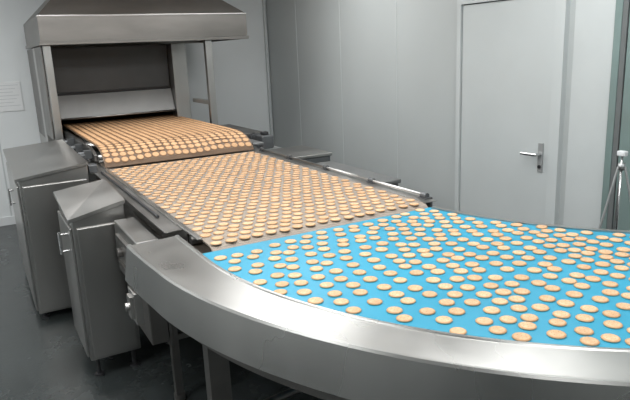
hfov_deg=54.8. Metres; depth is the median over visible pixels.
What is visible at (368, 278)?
biscuit
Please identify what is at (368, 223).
biscuit
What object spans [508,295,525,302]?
biscuit
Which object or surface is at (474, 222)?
biscuit
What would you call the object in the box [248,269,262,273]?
biscuit
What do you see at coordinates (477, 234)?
biscuit
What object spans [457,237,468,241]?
biscuit
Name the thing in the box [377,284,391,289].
biscuit
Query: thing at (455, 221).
biscuit
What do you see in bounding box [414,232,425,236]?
biscuit
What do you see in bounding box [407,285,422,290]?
biscuit
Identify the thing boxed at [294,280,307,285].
biscuit
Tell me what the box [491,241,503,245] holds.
biscuit
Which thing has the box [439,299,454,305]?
biscuit
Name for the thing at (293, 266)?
biscuit
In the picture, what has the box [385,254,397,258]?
biscuit
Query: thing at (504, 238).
biscuit
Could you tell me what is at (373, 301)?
biscuit
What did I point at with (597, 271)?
biscuit
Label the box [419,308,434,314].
biscuit
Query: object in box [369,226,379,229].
biscuit
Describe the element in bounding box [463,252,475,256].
biscuit
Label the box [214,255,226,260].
biscuit
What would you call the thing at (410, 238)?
biscuit
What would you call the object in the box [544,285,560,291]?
biscuit
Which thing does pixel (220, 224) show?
biscuit
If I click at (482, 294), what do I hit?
biscuit
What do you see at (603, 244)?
biscuit
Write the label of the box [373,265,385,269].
biscuit
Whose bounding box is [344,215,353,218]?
biscuit
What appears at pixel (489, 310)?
biscuit
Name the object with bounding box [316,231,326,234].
biscuit
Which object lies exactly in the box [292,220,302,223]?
biscuit
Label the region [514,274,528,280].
biscuit
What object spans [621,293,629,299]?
biscuit
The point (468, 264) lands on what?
biscuit
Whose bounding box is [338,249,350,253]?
biscuit
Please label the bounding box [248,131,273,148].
gearmotor
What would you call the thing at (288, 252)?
biscuit
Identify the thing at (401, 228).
biscuit
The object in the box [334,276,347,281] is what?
biscuit
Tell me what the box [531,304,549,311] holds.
biscuit
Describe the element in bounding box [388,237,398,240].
biscuit
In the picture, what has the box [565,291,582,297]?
biscuit
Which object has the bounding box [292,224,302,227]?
biscuit
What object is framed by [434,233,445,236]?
biscuit
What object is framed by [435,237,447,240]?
biscuit
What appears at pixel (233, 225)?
biscuit
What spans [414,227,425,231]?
biscuit
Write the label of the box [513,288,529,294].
biscuit
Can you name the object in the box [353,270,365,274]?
biscuit
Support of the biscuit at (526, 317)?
on the conveyor at (324, 351)
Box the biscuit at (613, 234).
[612,233,625,236]
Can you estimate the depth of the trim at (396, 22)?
5.79 m
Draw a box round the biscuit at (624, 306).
[616,302,629,309]
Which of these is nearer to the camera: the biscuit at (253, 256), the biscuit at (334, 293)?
the biscuit at (334, 293)
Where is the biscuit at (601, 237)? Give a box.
[596,235,608,239]
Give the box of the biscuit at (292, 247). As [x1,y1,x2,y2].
[287,245,298,249]
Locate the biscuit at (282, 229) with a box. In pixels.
[279,228,290,231]
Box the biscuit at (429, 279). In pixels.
[426,277,440,282]
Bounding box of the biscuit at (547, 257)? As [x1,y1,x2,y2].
[543,255,556,260]
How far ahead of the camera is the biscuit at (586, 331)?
1.73 m
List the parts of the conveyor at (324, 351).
leg, frame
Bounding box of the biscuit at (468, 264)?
[465,262,479,266]
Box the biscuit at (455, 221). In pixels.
[453,220,463,223]
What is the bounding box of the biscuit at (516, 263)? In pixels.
[512,261,526,265]
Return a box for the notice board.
[0,81,23,111]
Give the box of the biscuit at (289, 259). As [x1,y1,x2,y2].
[285,257,297,261]
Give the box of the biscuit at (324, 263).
[320,261,332,265]
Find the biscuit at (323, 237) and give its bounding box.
[317,235,328,239]
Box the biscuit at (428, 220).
[424,219,434,222]
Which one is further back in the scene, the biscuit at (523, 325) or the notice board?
the notice board
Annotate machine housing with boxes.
[220,124,261,136]
[269,145,331,162]
[317,161,400,185]
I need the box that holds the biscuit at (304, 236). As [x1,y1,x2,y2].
[302,235,312,238]
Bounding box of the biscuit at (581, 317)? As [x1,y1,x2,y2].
[575,314,593,321]
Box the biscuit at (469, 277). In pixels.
[467,275,481,280]
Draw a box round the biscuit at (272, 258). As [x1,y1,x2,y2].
[268,256,280,260]
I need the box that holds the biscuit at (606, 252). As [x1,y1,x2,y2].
[598,249,612,254]
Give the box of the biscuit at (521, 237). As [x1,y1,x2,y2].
[520,236,532,239]
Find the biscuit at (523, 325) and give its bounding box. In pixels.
[518,322,536,329]
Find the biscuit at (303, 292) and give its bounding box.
[297,289,311,295]
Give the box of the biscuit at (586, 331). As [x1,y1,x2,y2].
[574,326,593,335]
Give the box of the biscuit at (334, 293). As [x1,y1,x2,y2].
[327,290,341,296]
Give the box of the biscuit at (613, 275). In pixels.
[610,273,625,278]
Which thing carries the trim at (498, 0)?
attached to the wall at (424, 107)
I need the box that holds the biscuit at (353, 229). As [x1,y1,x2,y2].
[349,228,359,231]
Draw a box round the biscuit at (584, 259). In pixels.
[580,257,593,262]
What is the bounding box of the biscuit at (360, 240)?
[355,238,366,242]
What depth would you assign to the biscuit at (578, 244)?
2.46 m
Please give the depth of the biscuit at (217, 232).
2.78 m
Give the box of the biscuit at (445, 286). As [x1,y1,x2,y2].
[438,283,452,289]
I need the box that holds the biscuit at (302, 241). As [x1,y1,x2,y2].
[300,240,310,243]
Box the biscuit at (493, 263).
[489,261,502,265]
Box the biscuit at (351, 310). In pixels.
[346,306,361,313]
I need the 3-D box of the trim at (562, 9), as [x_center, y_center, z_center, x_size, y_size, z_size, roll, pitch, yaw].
[1.456,-0.469,4.682,0.045,2.140,1.040,-10,16,-28]
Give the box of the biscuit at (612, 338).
[600,333,620,342]
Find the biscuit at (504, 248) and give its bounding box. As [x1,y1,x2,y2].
[497,246,509,250]
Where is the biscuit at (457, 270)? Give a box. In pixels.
[454,268,468,273]
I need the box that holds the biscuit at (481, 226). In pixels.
[475,224,487,228]
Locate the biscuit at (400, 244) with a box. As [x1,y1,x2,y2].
[395,242,406,246]
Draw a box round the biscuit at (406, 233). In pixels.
[401,231,412,235]
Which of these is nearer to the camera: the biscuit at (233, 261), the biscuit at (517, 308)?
the biscuit at (517, 308)
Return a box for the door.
[460,0,555,223]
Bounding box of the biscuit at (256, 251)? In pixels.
[251,249,262,253]
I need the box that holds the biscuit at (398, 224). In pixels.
[396,223,407,226]
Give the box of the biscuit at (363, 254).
[359,252,370,256]
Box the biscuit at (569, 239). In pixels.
[561,237,574,241]
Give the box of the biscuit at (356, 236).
[354,235,365,238]
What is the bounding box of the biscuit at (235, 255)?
[231,253,243,257]
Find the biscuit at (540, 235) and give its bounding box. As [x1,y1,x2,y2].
[536,233,548,237]
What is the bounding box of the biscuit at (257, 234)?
[252,232,262,236]
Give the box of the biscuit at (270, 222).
[267,221,277,224]
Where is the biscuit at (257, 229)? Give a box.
[254,228,264,231]
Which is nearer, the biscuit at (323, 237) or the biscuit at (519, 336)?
the biscuit at (519, 336)
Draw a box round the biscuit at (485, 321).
[475,317,492,325]
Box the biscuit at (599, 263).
[595,261,610,266]
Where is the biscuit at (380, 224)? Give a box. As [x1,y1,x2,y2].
[378,223,388,226]
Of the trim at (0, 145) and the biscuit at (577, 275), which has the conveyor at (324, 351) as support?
the biscuit at (577, 275)
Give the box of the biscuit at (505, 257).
[500,255,513,259]
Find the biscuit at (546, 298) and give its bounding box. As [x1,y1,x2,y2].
[539,295,555,301]
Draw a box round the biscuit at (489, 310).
[483,306,499,313]
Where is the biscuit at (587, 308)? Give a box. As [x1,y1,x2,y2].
[580,305,597,312]
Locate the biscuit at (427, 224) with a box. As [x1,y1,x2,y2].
[423,223,433,226]
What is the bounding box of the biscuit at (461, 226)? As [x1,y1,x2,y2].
[459,225,470,228]
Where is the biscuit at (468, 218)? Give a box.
[465,217,475,220]
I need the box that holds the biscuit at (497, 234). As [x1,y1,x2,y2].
[491,232,503,236]
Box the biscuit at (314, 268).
[310,266,322,271]
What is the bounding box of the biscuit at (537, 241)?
[532,239,544,243]
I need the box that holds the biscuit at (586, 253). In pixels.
[580,251,594,255]
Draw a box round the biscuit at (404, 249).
[398,247,410,251]
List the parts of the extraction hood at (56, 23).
post, post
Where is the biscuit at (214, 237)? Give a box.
[211,236,223,239]
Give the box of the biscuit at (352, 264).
[347,262,359,267]
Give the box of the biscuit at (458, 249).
[453,247,465,251]
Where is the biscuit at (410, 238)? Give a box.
[405,236,416,240]
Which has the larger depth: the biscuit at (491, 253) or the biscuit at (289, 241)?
the biscuit at (289, 241)
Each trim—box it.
[0,145,11,215]
[262,0,273,140]
[294,0,301,144]
[338,0,343,158]
[396,22,397,177]
[455,0,570,224]
[465,0,505,4]
[600,0,623,228]
[607,0,629,228]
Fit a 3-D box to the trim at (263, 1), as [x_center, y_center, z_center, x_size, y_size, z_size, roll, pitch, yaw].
[-0.629,-1.706,8.157,0.040,2.850,0.045,-10,16,-28]
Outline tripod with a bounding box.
[598,150,629,229]
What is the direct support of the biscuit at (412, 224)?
on the conveyor at (324, 351)
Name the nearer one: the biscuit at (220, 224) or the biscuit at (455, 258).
the biscuit at (455, 258)
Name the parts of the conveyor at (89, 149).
frame, leg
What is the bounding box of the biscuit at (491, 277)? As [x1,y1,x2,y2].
[488,275,502,280]
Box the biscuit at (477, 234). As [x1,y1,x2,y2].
[472,232,483,236]
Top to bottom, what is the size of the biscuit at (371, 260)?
0.007 m
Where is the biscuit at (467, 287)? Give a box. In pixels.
[460,284,474,290]
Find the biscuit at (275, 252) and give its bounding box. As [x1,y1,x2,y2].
[270,250,281,254]
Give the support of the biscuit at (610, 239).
on the conveyor at (324, 351)
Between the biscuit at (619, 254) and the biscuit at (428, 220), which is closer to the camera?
the biscuit at (619, 254)
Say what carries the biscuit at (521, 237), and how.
on the conveyor at (324, 351)
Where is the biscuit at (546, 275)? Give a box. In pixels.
[543,273,557,278]
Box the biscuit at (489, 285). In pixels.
[483,282,498,288]
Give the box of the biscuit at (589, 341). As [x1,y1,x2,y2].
[580,336,599,345]
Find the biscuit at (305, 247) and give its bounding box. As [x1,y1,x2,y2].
[301,245,313,249]
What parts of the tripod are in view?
leg, leg, leg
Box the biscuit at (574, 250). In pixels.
[568,248,580,252]
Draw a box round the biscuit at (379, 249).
[375,247,387,251]
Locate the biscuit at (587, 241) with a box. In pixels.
[586,240,599,243]
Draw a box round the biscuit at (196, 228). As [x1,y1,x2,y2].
[192,227,202,230]
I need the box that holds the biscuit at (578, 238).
[574,236,587,240]
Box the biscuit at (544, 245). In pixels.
[543,244,555,247]
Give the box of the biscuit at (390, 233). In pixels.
[387,232,398,235]
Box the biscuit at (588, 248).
[584,246,597,250]
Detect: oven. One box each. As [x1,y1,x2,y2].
[27,43,191,179]
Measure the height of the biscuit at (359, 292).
0.007 m
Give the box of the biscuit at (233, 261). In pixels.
[229,259,240,263]
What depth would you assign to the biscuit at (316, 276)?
2.23 m
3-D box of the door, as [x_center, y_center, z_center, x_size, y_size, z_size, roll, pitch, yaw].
[1.423,-0.449,4.691,0.093,2.080,0.900,-10,16,-28]
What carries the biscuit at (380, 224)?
on the conveyor at (324, 351)
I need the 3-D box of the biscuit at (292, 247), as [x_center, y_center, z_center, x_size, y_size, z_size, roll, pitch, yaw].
[-0.093,0.201,2.586,0.052,0.007,0.050,9,18,38]
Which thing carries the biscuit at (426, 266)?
on the conveyor at (324, 351)
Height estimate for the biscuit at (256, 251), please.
0.007 m
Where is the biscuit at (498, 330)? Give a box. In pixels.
[489,326,506,334]
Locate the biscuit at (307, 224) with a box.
[305,222,315,225]
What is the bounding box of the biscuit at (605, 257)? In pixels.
[599,254,613,259]
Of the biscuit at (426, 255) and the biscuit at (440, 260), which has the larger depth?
the biscuit at (426, 255)
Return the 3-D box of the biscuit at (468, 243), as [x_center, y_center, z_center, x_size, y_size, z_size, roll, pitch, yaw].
[0.660,0.182,2.530,0.052,0.007,0.051,4,15,26]
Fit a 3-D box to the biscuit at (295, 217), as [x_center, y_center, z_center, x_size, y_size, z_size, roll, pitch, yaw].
[-0.090,0.088,2.982,0.052,0.007,0.053,3,15,20]
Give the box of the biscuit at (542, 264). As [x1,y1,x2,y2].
[538,261,552,266]
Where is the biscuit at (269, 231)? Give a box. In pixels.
[266,230,276,233]
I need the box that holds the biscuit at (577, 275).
[569,272,584,278]
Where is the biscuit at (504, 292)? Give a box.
[495,288,511,295]
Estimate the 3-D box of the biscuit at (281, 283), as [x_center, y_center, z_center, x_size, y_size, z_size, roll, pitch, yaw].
[-0.118,0.302,2.183,0.051,0.007,0.052,-4,14,-5]
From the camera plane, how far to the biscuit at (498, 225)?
2.75 m
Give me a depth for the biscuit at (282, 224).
2.87 m
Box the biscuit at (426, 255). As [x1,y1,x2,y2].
[420,253,433,257]
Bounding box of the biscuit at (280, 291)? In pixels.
[274,289,286,294]
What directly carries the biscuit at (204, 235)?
on the conveyor at (145, 220)
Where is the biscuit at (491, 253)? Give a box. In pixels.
[487,251,499,255]
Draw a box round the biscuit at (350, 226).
[348,225,358,228]
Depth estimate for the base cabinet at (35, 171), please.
4.29 m
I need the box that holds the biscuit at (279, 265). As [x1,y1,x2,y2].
[274,263,286,268]
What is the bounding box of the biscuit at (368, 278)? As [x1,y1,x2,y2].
[363,276,377,281]
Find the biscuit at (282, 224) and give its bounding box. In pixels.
[279,223,289,226]
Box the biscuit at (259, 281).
[253,279,266,284]
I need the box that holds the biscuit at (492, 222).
[490,221,501,224]
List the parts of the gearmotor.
motor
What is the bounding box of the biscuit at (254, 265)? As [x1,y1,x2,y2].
[251,262,263,267]
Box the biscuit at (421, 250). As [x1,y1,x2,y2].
[417,248,429,252]
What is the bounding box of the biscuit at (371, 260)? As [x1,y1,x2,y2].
[367,257,380,262]
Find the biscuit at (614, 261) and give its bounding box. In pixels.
[610,259,624,263]
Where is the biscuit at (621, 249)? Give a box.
[616,247,629,251]
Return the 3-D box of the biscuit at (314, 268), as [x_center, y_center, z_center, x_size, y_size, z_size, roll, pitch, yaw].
[0.005,0.262,2.322,0.052,0.007,0.053,1,14,14]
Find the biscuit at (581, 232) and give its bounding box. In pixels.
[580,231,592,234]
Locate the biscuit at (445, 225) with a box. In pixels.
[441,224,452,227]
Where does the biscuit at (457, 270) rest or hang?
on the conveyor at (324, 351)
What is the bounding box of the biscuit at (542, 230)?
[541,229,553,232]
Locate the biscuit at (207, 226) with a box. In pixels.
[204,225,214,228]
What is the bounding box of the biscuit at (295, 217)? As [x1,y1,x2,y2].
[291,216,301,219]
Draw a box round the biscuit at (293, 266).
[286,264,299,269]
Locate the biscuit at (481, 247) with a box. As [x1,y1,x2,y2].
[476,245,489,249]
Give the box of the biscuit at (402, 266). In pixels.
[399,264,411,268]
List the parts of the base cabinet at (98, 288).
door handle, door, lid, door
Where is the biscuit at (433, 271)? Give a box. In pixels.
[430,269,444,274]
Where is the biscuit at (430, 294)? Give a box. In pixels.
[422,291,436,297]
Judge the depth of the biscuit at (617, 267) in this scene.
2.19 m
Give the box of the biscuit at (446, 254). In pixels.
[442,252,454,256]
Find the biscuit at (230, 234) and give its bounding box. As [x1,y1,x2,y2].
[227,233,237,236]
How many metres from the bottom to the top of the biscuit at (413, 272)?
0.007 m
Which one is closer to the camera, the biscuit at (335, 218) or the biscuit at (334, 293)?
the biscuit at (334, 293)
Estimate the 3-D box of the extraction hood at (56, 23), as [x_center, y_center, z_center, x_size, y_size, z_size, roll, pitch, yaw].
[-1.853,-1.173,6.428,1.960,2.949,1.420,-10,16,-28]
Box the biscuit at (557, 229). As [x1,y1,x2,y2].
[554,228,566,231]
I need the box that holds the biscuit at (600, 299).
[592,296,608,302]
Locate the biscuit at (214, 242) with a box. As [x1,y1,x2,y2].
[210,241,221,244]
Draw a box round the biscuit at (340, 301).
[333,298,348,304]
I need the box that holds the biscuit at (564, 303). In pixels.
[557,299,574,306]
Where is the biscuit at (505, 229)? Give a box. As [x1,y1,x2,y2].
[502,228,513,231]
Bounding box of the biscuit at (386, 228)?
[384,227,395,230]
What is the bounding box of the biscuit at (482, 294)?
[476,291,491,297]
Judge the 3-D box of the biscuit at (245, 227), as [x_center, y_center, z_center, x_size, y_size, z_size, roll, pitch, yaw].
[-0.315,0.130,2.853,0.050,0.007,0.051,-7,15,-18]
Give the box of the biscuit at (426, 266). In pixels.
[422,264,435,269]
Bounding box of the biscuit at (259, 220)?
[256,219,266,222]
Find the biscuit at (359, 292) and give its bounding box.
[353,289,367,295]
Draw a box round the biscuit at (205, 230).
[202,229,212,232]
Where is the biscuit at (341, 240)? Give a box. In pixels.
[337,238,348,242]
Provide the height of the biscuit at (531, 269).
0.007 m
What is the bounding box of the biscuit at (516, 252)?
[512,250,525,254]
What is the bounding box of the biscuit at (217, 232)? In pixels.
[213,231,223,234]
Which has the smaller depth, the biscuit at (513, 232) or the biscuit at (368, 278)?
the biscuit at (368, 278)
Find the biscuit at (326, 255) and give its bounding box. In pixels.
[323,253,335,257]
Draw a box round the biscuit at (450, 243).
[445,241,457,245]
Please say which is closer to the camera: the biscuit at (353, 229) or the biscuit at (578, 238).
the biscuit at (578, 238)
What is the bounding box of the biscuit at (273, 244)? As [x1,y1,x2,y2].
[269,243,280,246]
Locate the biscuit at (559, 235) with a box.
[553,233,566,237]
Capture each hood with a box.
[23,0,248,139]
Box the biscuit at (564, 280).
[561,278,576,283]
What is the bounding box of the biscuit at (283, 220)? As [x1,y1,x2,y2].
[280,219,290,222]
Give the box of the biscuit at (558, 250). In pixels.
[554,248,567,252]
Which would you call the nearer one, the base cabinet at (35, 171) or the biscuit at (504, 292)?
the biscuit at (504, 292)
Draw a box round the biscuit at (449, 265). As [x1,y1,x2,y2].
[446,263,459,268]
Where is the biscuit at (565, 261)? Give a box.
[561,259,575,264]
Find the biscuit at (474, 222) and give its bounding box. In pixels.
[472,221,482,224]
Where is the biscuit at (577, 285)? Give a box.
[574,283,589,288]
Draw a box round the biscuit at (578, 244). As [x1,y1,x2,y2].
[573,242,585,246]
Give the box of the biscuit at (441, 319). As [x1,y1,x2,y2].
[435,316,452,323]
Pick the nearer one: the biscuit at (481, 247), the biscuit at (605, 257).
the biscuit at (605, 257)
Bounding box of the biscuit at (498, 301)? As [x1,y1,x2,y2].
[491,298,507,304]
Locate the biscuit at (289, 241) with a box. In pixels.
[285,239,296,243]
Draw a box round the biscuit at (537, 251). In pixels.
[532,249,546,254]
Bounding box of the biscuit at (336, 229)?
[333,228,343,231]
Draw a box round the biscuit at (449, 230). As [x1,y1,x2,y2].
[447,229,458,231]
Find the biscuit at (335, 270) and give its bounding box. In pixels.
[329,268,342,273]
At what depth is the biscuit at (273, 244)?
2.62 m
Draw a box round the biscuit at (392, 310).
[386,306,402,313]
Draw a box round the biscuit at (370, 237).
[369,236,380,239]
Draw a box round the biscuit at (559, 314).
[552,310,570,318]
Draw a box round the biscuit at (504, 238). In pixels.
[499,236,511,240]
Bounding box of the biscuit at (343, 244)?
[337,242,349,246]
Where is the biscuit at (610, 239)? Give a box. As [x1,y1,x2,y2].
[609,238,622,241]
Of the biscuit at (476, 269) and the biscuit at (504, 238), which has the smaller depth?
the biscuit at (476, 269)
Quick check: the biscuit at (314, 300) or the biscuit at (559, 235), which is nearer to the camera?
the biscuit at (314, 300)
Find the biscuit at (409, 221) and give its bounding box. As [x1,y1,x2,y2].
[407,220,417,222]
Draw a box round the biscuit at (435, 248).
[430,246,442,250]
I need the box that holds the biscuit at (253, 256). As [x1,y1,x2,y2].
[247,254,258,258]
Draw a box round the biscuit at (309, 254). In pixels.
[305,252,316,256]
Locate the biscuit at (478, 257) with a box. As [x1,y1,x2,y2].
[475,255,488,260]
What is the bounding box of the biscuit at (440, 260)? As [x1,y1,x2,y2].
[436,258,449,262]
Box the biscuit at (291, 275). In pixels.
[288,272,301,278]
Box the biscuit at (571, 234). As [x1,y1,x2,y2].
[566,232,578,236]
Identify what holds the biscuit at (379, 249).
on the conveyor at (324, 351)
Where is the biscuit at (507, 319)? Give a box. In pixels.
[499,315,516,323]
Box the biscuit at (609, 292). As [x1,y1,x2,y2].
[601,289,619,295]
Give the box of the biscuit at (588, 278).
[585,276,600,281]
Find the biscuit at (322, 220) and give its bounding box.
[317,219,327,222]
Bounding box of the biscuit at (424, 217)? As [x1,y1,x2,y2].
[420,216,429,219]
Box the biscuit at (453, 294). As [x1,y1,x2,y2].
[447,291,462,297]
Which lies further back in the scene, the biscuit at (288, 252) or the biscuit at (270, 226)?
the biscuit at (270, 226)
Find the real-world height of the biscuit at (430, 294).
0.007 m
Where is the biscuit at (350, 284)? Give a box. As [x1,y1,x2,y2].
[346,282,360,287]
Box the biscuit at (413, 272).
[409,270,423,275]
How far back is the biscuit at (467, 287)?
2.07 m
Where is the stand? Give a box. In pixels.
[253,145,280,149]
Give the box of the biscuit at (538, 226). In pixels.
[536,225,547,228]
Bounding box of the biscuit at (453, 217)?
[450,216,460,219]
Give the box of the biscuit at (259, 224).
[254,223,264,226]
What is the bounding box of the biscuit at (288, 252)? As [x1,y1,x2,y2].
[283,250,294,254]
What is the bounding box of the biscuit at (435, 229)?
[431,228,442,231]
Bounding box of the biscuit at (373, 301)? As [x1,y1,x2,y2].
[367,298,382,304]
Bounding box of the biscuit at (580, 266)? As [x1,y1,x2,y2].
[577,264,590,269]
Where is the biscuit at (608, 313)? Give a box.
[602,310,620,317]
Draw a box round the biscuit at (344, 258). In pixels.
[340,256,352,260]
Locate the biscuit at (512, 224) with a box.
[510,223,522,226]
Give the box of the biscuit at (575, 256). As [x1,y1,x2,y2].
[568,253,581,258]
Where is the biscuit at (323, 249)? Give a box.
[318,247,329,251]
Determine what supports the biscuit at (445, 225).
on the conveyor at (324, 351)
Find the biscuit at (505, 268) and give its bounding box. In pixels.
[500,266,513,271]
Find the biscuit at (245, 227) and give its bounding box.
[243,226,252,229]
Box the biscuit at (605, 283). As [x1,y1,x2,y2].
[602,281,617,286]
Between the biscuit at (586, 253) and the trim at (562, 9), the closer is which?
the biscuit at (586, 253)
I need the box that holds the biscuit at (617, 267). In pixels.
[614,265,629,270]
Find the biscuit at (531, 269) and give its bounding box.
[527,267,541,272]
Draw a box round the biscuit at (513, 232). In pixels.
[511,231,523,234]
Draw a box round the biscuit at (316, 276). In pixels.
[311,274,324,279]
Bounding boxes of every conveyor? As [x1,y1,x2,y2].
[61,112,263,179]
[80,147,435,399]
[125,206,629,399]
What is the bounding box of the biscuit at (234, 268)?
[228,266,240,271]
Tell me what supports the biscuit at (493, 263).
on the conveyor at (324, 351)
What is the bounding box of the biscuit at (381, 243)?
[376,241,388,245]
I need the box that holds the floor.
[0,224,322,399]
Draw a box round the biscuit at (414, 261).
[409,259,421,264]
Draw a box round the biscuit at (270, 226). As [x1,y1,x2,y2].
[267,225,277,228]
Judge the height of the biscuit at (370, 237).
0.007 m
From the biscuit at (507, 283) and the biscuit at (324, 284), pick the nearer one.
the biscuit at (507, 283)
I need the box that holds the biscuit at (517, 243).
[511,241,522,245]
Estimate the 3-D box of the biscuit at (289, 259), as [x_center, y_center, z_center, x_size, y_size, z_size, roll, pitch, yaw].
[-0.093,0.238,2.439,0.054,0.007,0.053,8,17,37]
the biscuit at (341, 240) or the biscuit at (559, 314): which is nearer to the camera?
the biscuit at (559, 314)
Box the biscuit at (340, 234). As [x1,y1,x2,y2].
[335,232,346,236]
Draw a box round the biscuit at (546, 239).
[545,238,557,241]
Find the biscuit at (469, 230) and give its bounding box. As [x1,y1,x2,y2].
[466,229,477,232]
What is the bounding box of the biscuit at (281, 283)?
[275,281,288,286]
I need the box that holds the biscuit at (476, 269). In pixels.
[472,267,485,272]
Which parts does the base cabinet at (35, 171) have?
door handle, door, lid, door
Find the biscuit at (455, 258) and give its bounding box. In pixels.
[451,256,464,260]
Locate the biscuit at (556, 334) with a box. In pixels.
[546,330,566,338]
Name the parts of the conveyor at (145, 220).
frame, skirt panel, leg frame, guide rod, frame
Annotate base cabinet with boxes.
[3,139,88,318]
[53,179,140,376]
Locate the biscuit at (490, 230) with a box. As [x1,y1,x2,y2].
[488,229,498,232]
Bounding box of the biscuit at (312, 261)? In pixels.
[306,259,318,264]
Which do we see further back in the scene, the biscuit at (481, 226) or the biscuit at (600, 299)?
the biscuit at (481, 226)
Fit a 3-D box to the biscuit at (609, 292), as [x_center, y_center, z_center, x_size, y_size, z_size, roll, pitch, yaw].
[0.967,0.302,1.990,0.054,0.007,0.053,-2,14,0]
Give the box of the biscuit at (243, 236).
[239,235,250,238]
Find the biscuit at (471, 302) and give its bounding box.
[464,299,480,305]
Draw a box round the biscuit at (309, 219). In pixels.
[306,218,316,221]
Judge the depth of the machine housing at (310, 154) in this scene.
5.11 m
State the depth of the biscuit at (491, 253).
2.40 m
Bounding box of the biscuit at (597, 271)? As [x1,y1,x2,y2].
[593,269,608,274]
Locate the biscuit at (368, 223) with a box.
[363,222,373,225]
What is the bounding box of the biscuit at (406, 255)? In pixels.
[402,253,415,257]
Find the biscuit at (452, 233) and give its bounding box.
[450,232,460,235]
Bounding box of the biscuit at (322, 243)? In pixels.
[316,241,327,245]
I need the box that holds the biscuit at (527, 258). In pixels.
[521,255,534,260]
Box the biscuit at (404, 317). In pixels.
[396,314,412,321]
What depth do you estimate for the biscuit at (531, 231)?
2.64 m
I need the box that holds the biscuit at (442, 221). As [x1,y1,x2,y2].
[439,220,449,223]
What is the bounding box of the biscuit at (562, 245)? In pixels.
[557,243,569,247]
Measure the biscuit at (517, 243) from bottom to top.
0.007 m
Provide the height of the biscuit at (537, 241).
0.007 m
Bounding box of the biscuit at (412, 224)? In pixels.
[410,223,421,226]
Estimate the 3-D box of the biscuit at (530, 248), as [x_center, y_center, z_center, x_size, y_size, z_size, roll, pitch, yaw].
[0.868,0.193,2.449,0.054,0.007,0.053,1,14,13]
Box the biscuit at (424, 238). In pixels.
[422,237,433,240]
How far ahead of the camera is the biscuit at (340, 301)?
2.00 m
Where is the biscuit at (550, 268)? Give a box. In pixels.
[547,266,561,271]
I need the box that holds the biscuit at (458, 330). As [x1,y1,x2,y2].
[449,327,466,334]
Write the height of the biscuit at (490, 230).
0.007 m
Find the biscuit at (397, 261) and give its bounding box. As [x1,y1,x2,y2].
[393,259,405,263]
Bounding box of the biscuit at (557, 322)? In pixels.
[549,318,566,326]
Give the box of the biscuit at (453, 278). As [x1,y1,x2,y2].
[449,276,464,281]
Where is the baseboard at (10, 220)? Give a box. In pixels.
[0,216,15,225]
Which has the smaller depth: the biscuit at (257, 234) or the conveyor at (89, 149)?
the biscuit at (257, 234)
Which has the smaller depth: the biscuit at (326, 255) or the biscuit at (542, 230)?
the biscuit at (326, 255)
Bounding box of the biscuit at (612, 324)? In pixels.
[603,320,622,328]
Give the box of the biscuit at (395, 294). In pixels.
[389,291,403,297]
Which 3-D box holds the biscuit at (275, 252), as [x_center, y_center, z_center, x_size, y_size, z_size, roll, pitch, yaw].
[-0.162,0.218,2.529,0.050,0.007,0.052,-6,14,-13]
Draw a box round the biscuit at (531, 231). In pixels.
[528,230,540,233]
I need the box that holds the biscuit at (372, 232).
[366,230,377,234]
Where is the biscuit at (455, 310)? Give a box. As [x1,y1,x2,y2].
[448,307,464,314]
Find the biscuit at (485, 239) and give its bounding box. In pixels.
[481,237,493,241]
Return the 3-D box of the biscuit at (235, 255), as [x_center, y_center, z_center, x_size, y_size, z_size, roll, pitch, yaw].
[-0.321,0.228,2.517,0.052,0.007,0.050,2,15,18]
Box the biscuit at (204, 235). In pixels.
[200,233,210,237]
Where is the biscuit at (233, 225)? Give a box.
[229,224,239,227]
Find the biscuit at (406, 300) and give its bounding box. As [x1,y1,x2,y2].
[400,297,415,303]
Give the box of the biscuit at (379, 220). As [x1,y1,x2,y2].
[377,219,388,221]
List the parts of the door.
handle, handle plate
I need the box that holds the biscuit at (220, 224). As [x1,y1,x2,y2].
[218,222,228,225]
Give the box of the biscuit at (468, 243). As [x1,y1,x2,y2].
[467,242,479,245]
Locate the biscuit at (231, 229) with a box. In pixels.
[227,228,238,231]
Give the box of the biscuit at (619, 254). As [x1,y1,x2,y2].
[615,252,629,256]
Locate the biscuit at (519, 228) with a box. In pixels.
[517,227,529,230]
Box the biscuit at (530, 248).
[523,246,536,250]
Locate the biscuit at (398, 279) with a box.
[393,277,406,282]
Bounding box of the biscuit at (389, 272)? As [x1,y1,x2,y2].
[383,270,397,275]
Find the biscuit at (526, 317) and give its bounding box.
[520,314,538,321]
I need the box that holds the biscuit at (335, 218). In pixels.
[330,217,340,220]
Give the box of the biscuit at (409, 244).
[408,243,419,246]
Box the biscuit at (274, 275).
[270,272,284,277]
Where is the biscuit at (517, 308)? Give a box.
[510,304,527,311]
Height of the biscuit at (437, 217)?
0.007 m
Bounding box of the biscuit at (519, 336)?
[512,332,531,341]
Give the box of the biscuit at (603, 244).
[599,242,613,246]
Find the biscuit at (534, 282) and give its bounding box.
[531,280,546,285]
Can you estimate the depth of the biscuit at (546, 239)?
2.53 m
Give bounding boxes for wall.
[0,0,269,217]
[266,0,575,224]
[563,0,615,227]
[613,15,629,230]
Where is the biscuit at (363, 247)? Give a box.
[359,245,371,249]
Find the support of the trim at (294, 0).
attached to the wall at (424, 107)
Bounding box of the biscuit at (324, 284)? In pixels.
[320,282,333,287]
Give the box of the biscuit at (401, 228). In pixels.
[398,227,409,230]
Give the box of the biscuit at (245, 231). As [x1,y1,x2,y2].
[240,230,250,233]
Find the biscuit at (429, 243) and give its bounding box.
[428,242,440,245]
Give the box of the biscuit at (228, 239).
[225,238,237,241]
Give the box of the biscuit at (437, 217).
[435,216,444,219]
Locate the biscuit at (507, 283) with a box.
[504,281,519,286]
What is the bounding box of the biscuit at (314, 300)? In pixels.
[307,297,323,303]
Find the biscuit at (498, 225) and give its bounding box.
[496,224,506,227]

